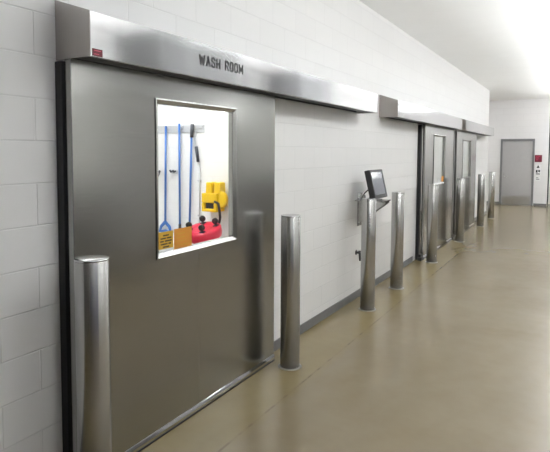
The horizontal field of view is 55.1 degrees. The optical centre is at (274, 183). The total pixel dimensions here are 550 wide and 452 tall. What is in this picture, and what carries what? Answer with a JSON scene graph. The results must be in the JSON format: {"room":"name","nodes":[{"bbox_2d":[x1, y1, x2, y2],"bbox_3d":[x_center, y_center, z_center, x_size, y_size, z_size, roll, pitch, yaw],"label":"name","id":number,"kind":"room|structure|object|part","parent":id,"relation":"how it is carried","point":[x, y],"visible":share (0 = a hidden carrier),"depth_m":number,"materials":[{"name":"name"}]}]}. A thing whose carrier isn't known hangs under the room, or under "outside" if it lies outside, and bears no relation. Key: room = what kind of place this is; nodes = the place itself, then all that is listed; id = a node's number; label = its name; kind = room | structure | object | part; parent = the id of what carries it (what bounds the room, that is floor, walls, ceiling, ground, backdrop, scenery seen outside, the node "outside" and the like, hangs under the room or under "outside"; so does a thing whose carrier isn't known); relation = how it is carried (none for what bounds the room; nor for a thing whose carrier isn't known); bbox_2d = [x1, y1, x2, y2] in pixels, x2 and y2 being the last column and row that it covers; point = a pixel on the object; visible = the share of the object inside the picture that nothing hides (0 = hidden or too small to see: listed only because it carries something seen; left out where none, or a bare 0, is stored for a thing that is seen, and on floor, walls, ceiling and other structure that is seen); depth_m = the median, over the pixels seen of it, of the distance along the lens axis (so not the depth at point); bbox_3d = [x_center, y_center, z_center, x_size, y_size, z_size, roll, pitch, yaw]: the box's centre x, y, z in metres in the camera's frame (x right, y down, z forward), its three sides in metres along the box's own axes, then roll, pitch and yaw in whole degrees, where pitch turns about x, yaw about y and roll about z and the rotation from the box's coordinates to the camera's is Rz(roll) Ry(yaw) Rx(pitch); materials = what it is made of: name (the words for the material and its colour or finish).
{"room":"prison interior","nodes":[
{"label":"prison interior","id":0,"kind":"room"},
{"bbox_2d":[159,232,173,251],"bbox_3d":[-1.455,1.017,7.465,3.000,0.511,0.649,2,4,30],"label":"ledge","id":1,"kind":"object","parent":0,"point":[159,232],"visible":0.02,"depth_m":7.10,"materials":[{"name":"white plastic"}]},
{"bbox_2d":[186,215,221,243],"bbox_3d":[-0.953,0.608,7.026,0.490,0.341,0.492,2,4,30],"label":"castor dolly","id":2,"kind":"object","parent":1,"relation":"on","point":[203,231],"visible":0.79,"depth_m":6.89,"materials":[{"name":"red plastic"}]},
{"bbox_2d":[158,105,227,237],"bbox_3d":[-0.779,-0.457,7.434,4.100,3.465,0.120,2,4,30],"label":"wall","id":3,"kind":"structure","parent":0,"point":[212,144],"depth_m":7.62,"materials":[{"name":"white paint"}]},
{"bbox_2d":[169,170,177,173],"bbox_3d":[-1.493,-0.178,7.747,0.110,0.062,0.080,2,4,30],"label":"wall hook","id":4,"kind":"object","parent":3,"relation":"attached to","point":[172,171],"visible":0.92,"depth_m":7.75,"materials":[{"name":"black metal"}]},
{"bbox_2d":[158,125,204,132],"bbox_3d":[-1.603,-0.807,7.803,1.380,0.110,0.030,2,4,30],"label":"rail","id":5,"kind":"object","parent":3,"relation":"attached to","point":[172,128],"visible":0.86,"depth_m":7.66,"materials":[{"name":"silver metal"}]},
{"bbox_2d":[159,126,170,231],"bbox_3d":[-1.632,-0.060,7.815,0.239,1.583,0.048,2,4,30],"label":"tool","id":6,"kind":"object","parent":5,"relation":"hanging from","point":[164,222],"visible":0.9,"depth_m":7.81,"materials":[{"name":"blue plastic"}]},
{"bbox_3d":[-1.621,-0.131,7.805,0.057,1.441,0.032,2,4,30],"label":"handle","id":7,"kind":"part","parent":6,"relation":"part of","materials":[{"name":"blue plastic"}]},
{"bbox_2d":[178,124,180,227],"bbox_3d":[-1.389,-0.063,7.675,0.040,1.618,0.040,2,4,30],"label":"tool","id":8,"kind":"object","parent":5,"relation":"hanging from","point":[179,150],"visible":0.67,"depth_m":7.66,"materials":[{"name":"blue plastic"}]},
{"bbox_2d":[189,124,193,221],"bbox_3d":[-1.206,-0.051,7.569,0.108,1.610,0.052,2,4,30],"label":"tool","id":9,"kind":"object","parent":5,"relation":"hanging from","point":[191,125],"visible":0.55,"depth_m":7.55,"materials":[{"name":"blue plastic"}]},
{"bbox_3d":[-1.214,-0.030,7.575,0.077,1.311,0.032,2,4,30],"label":"handle","id":10,"kind":"part","parent":9,"relation":"part of","materials":[{"name":"blue plastic"}]},
{"bbox_2d":[195,131,199,161],"bbox_3d":[-1.112,-0.531,7.518,0.078,0.445,0.044,2,4,30],"label":"brush","id":11,"kind":"object","parent":5,"relation":"hanging from","point":[196,147],"visible":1,"depth_m":7.51,"materials":[{"name":"black plastic"}]},
{"bbox_3d":[-1.112,-0.422,7.525,0.078,0.227,0.044,2,4,30],"label":"brush handle","id":12,"kind":"part","parent":11,"relation":"part of","materials":[{"name":"black plastic"}]},
{"bbox_2d":[198,164,201,222],"bbox_3d":[-1.083,0.242,7.566,0.050,1.050,0.026,2,4,30],"label":"pipe","id":13,"kind":"object","parent":3,"relation":"attached to","point":[199,180],"visible":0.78,"depth_m":7.55,"materials":[{"name":"white"}]},
{"bbox_2d":[202,182,227,223],"bbox_3d":[-0.817,0.279,7.271,0.388,0.602,0.261,2,4,30],"label":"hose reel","id":14,"kind":"object","parent":3,"relation":"hanging from","point":[215,199],"visible":0.99,"depth_m":7.21,"materials":[{"name":"yellow plastic"}]},
{"bbox_3d":[-0.883,0.052,7.317,0.105,0.157,0.136,2,4,30],"label":"post","id":15,"kind":"part","parent":14,"relation":"part of","materials":[{"name":"yellow plastic"}]},
{"bbox_2d":[202,193,224,211],"bbox_3d":[-0.859,0.254,7.326,0.258,0.256,0.205,2,4,30],"label":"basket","id":16,"kind":"object","parent":14,"relation":"on","point":[208,205],"depth_m":7.24,"materials":[{"name":"yellow plastic"}]},
{"bbox_3d":[-0.767,0.407,7.159,0.121,0.360,0.105,2,4,30],"label":"lever","id":17,"kind":"part","parent":14,"relation":"part of","materials":[{"name":"black plastic"}]},
{"bbox_3d":[-0.758,0.058,7.245,0.105,0.157,0.136,2,4,30],"label":"post","id":18,"kind":"part","parent":14,"relation":"part of","materials":[{"name":"yellow plastic"}]},
{"bbox_2d":[0,0,489,451],"bbox_3d":[0.734,-0.349,5.859,0.100,3.475,20.900,2,4,30],"label":"wall","id":19,"kind":"structure","parent":0,"point":[323,154],"depth_m":4.54,"materials":[{"name":"white paint"}]},
{"bbox_2d":[55,61,71,451],"bbox_3d":[-1.051,0.482,2.661,0.056,2.170,0.050,2,4,30],"label":"seal","id":20,"kind":"object","parent":19,"relation":"attached to","point":[59,65],"visible":0.72,"depth_m":2.63,"materials":[{"name":"black rubber"}]},
{"bbox_2d":[55,0,377,113],"bbox_3d":[0.044,-0.852,4.278,0.248,0.292,4.059,2,4,30],"label":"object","id":21,"kind":"object","parent":19,"relation":"attached to","point":[80,33],"visible":1,"depth_m":3.06,"materials":[{"name":"metal"}]},
{"bbox_3d":[-0.844,-0.624,2.507,0.002,0.034,0.059,2,4,30],"label":"label plate","id":22,"kind":"part","parent":21,"relation":"part of","materials":[{"name":"red plastic"}]},
{"bbox_2d":[64,58,274,451],"bbox_3d":[-0.516,0.399,3.480,0.058,2.240,1.984,2,4,30],"label":"door","id":23,"kind":"structure","parent":21,"relation":"hanging from","point":[190,323],"depth_m":3.15,"materials":[{"name":"metal"}]},
{"bbox_2d":[274,256,412,350],"bbox_3d":[1.050,1.306,6.410,0.012,0.088,4.520,2,4,30],"label":"baseboard","id":24,"kind":"structure","parent":19,"relation":"attached to","point":[305,326],"depth_m":5.68,"materials":[{"name":"grey plastic"}]},
{"bbox_2d":[355,250,360,260],"bbox_3d":[0.996,0.844,6.205,0.090,0.124,0.060,2,4,30],"label":"spigot","id":25,"kind":"object","parent":19,"relation":"attached to","point":[356,251],"visible":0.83,"depth_m":6.20,"materials":[{"name":"black metal"}]},
{"bbox_2d":[355,192,390,225],"bbox_3d":[1.139,0.309,6.161,0.344,0.390,0.280,2,4,30],"label":"wall bracket","id":26,"kind":"object","parent":19,"relation":"attached to","point":[380,203],"visible":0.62,"depth_m":6.20,"materials":[{"name":"metal"}]},
{"bbox_3d":[1.010,0.301,6.276,0.005,0.390,0.150,2,4,30],"label":"plate","id":27,"kind":"part","parent":26,"relation":"part of","materials":[{"name":"metal"}]},
{"bbox_2d":[358,169,386,200],"bbox_3d":[1.099,0.011,6.092,0.285,0.351,0.430,2,4,30],"label":"terminal","id":28,"kind":"object","parent":26,"relation":"on","point":[375,181],"visible":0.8,"depth_m":5.97,"materials":[{"name":"black plastic"}]},
{"bbox_2d":[355,199,390,202],"bbox_3d":[1.142,0.192,6.152,0.339,0.015,0.280,2,4,30],"label":"tray","id":29,"kind":"object","parent":26,"relation":"on","point":[383,200],"depth_m":6.10,"materials":[{"name":"metal"}]},
{"bbox_2d":[415,125,422,259],"bbox_3d":[2.317,0.142,8.483,0.056,2.170,0.090,2,4,30],"label":"seal","id":30,"kind":"object","parent":19,"relation":"attached to","point":[420,127],"visible":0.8,"depth_m":8.45,"materials":[{"name":"black rubber"}]},
{"bbox_2d":[379,95,461,129],"bbox_3d":[2.493,-1.099,8.511,0.246,0.292,4.206,2,4,30],"label":"hood","id":31,"kind":"object","parent":19,"relation":"attached to","point":[390,108],"visible":0.94,"depth_m":7.38,"materials":[{"name":"metal"}]},
{"bbox_2d":[420,124,453,258],"bbox_3d":[2.935,0.051,9.444,0.058,2.240,2.180,2,4,30],"label":"door","id":32,"kind":"structure","parent":31,"relation":"hanging from","point":[430,132],"depth_m":9.49,"materials":[{"name":"metal"}]},
{"bbox_2d":[451,131,454,233],"bbox_3d":[3.540,0.019,10.597,0.056,2.170,0.220,2,4,30],"label":"seal","id":33,"kind":"object","parent":19,"relation":"attached to","point":[454,131],"visible":0.08,"depth_m":10.64,"materials":[{"name":"black rubber"}]},
{"bbox_2d":[454,119,493,135],"bbox_3d":[4.726,-1.324,12.371,0.246,0.292,4.016,2,4,30],"label":"hood","id":34,"kind":"object","parent":19,"relation":"attached to","point":[467,126],"visible":0.79,"depth_m":11.79,"materials":[{"name":"metal"}]},
{"bbox_2d":[452,130,476,235],"bbox_3d":[4.221,-0.079,11.666,0.058,2.240,2.300,2,4,30],"label":"door","id":35,"kind":"structure","parent":34,"relation":"hanging from","point":[460,136],"depth_m":11.78,"materials":[{"name":"metal"}]},
{"bbox_2d":[140,203,549,451],"bbox_3d":[1.843,1.313,7.900,9.100,0.100,25.770,2,4,30],"label":"floor","id":36,"kind":"structure","parent":0,"point":[457,358],"depth_m":4.17,"materials":[{"name":"concrete"}]},
{"bbox_2d":[74,255,111,451],"bbox_3d":[-0.867,0.962,2.521,0.190,1.232,0.190,2,4,30],"label":"bollard","id":37,"kind":"object","parent":36,"relation":"on","point":[91,272],"visible":1,"depth_m":2.45,"materials":[{"name":"metal"}]},
{"bbox_2d":[278,214,301,370],"bbox_3d":[0.123,0.862,4.233,0.190,1.232,0.190,2,4,30],"label":"bollard","id":38,"kind":"object","parent":36,"relation":"on","point":[290,223],"visible":1,"depth_m":4.17,"materials":[{"name":"metal"}]},
{"bbox_2d":[359,198,375,311],"bbox_3d":[1.023,0.771,5.788,0.190,1.232,0.190,2,4,30],"label":"bollard","id":39,"kind":"object","parent":36,"relation":"on","point":[368,215],"visible":1,"depth_m":5.73,"materials":[{"name":"metal"}]},
{"bbox_2d":[389,192,404,289],"bbox_3d":[1.556,0.717,6.708,0.190,1.232,0.190,2,4,30],"label":"bollard","id":40,"kind":"object","parent":36,"relation":"on","point":[397,208],"visible":1,"depth_m":6.65,"materials":[{"name":"metal"}]},
{"bbox_2d":[417,253,423,260],"bbox_3d":[2.343,1.179,8.482,0.066,0.100,0.150,2,4,30],"label":"block","id":41,"kind":"object","parent":36,"relation":"on","point":[420,257],"visible":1,"depth_m":8.44,"materials":[{"name":"black rubber"}]},
{"bbox_2d":[425,184,438,262],"bbox_3d":[2.480,0.624,8.307,0.190,1.232,0.190,2,4,30],"label":"bollard","id":42,"kind":"object","parent":36,"relation":"on","point":[432,210],"visible":1,"depth_m":8.25,"materials":[{"name":"metal"}]},
{"bbox_2d":[455,178,464,241],"bbox_3d":[3.599,0.511,10.241,0.190,1.232,0.190,2,4,30],"label":"bollard","id":43,"kind":"object","parent":36,"relation":"on","point":[460,191],"visible":1,"depth_m":10.18,"materials":[{"name":"metal"}]},
{"bbox_2d":[477,174,484,226],"bbox_3d":[4.833,0.387,12.374,0.190,1.232,0.190,2,4,30],"label":"bollard","id":44,"kind":"object","parent":36,"relation":"on","point":[481,177],"visible":1,"depth_m":12.31,"materials":[{"name":"metal"}]},
{"bbox_2d":[487,172,494,218],"bbox_3d":[5.687,0.300,13.849,0.190,1.232,0.190,2,4,30],"label":"bollard","id":45,"kind":"object","parent":36,"relation":"on","point":[491,187],"visible":1,"depth_m":13.79,"materials":[{"name":"metal"}]},
{"bbox_2d":[421,131,467,195],"bbox_3d":[3.981,-0.950,15.861,4.300,3.465,0.300,2,4,30],"label":"wall","id":46,"kind":"structure","parent":0,"point":[438,140],"depth_m":15.25,"materials":[{"name":"white paint"}]},
{"bbox_2d":[359,0,549,100],"bbox_3d":[1.861,-2.246,7.682,9.100,0.100,25.770,2,4,30],"label":"ceiling","id":47,"kind":"structure","parent":0,"point":[503,46],"depth_m":7.86,"materials":[{"name":"paint"}]},
{"bbox_2d":[486,99,549,205],"bbox_3d":[6.328,-1.097,18.450,5.770,3.465,0.200,2,4,30],"label":"wall","id":48,"kind":"structure","parent":0,"point":[529,118],"depth_m":17.25,"materials":[{"name":"white paint"}]},
{"bbox_2d":[499,139,534,205],"bbox_3d":[7.964,-0.380,17.377,1.025,2.200,0.090,2,4,30],"label":"door","id":49,"kind":"structure","parent":48,"relation":"in","point":[516,183],"depth_m":17.39,"materials":[{"name":"grey paint"}]},
{"bbox_3d":[7.971,0.547,17.453,0.825,0.280,0.002,2,4,30],"label":"kick plate","id":50,"kind":"part","parent":49,"relation":"part of","materials":[{"name":"metal"}]},
{"bbox_2d":[535,169,540,174],"bbox_3d":[8.529,-0.380,17.100,0.160,0.190,0.004,2,4,30],"label":"notice","id":51,"kind":"object","parent":48,"relation":"attached to","point":[537,171],"visible":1,"depth_m":17.10,"materials":[{"name":"white plastic"}]},
{"bbox_2d":[535,155,541,161],"bbox_3d":[8.529,-0.819,17.069,0.210,0.230,0.013,2,4,30],"label":"wall sign","id":52,"kind":"object","parent":48,"relation":"attached to","point":[538,158],"visible":1,"depth_m":17.06,"materials":[{"name":"red plastic"}]},
{"bbox_2d":[533,203,545,206],"bbox_3d":[8.598,0.687,17.119,0.385,0.088,0.012,2,4,30],"label":"baseboard","id":53,"kind":"structure","parent":48,"relation":"attached to","point":[534,204],"depth_m":17.12,"materials":[{"name":"grey plastic"}]},
{"bbox_2d":[548,162,549,203],"bbox_3d":[10.595,-0.996,17.144,2.930,3.465,0.200,2,4,30],"label":"wall","id":54,"kind":"structure","parent":0,"point":[549,162],"depth_m":17.85,"materials":[{"name":"white paint"}]}
]}

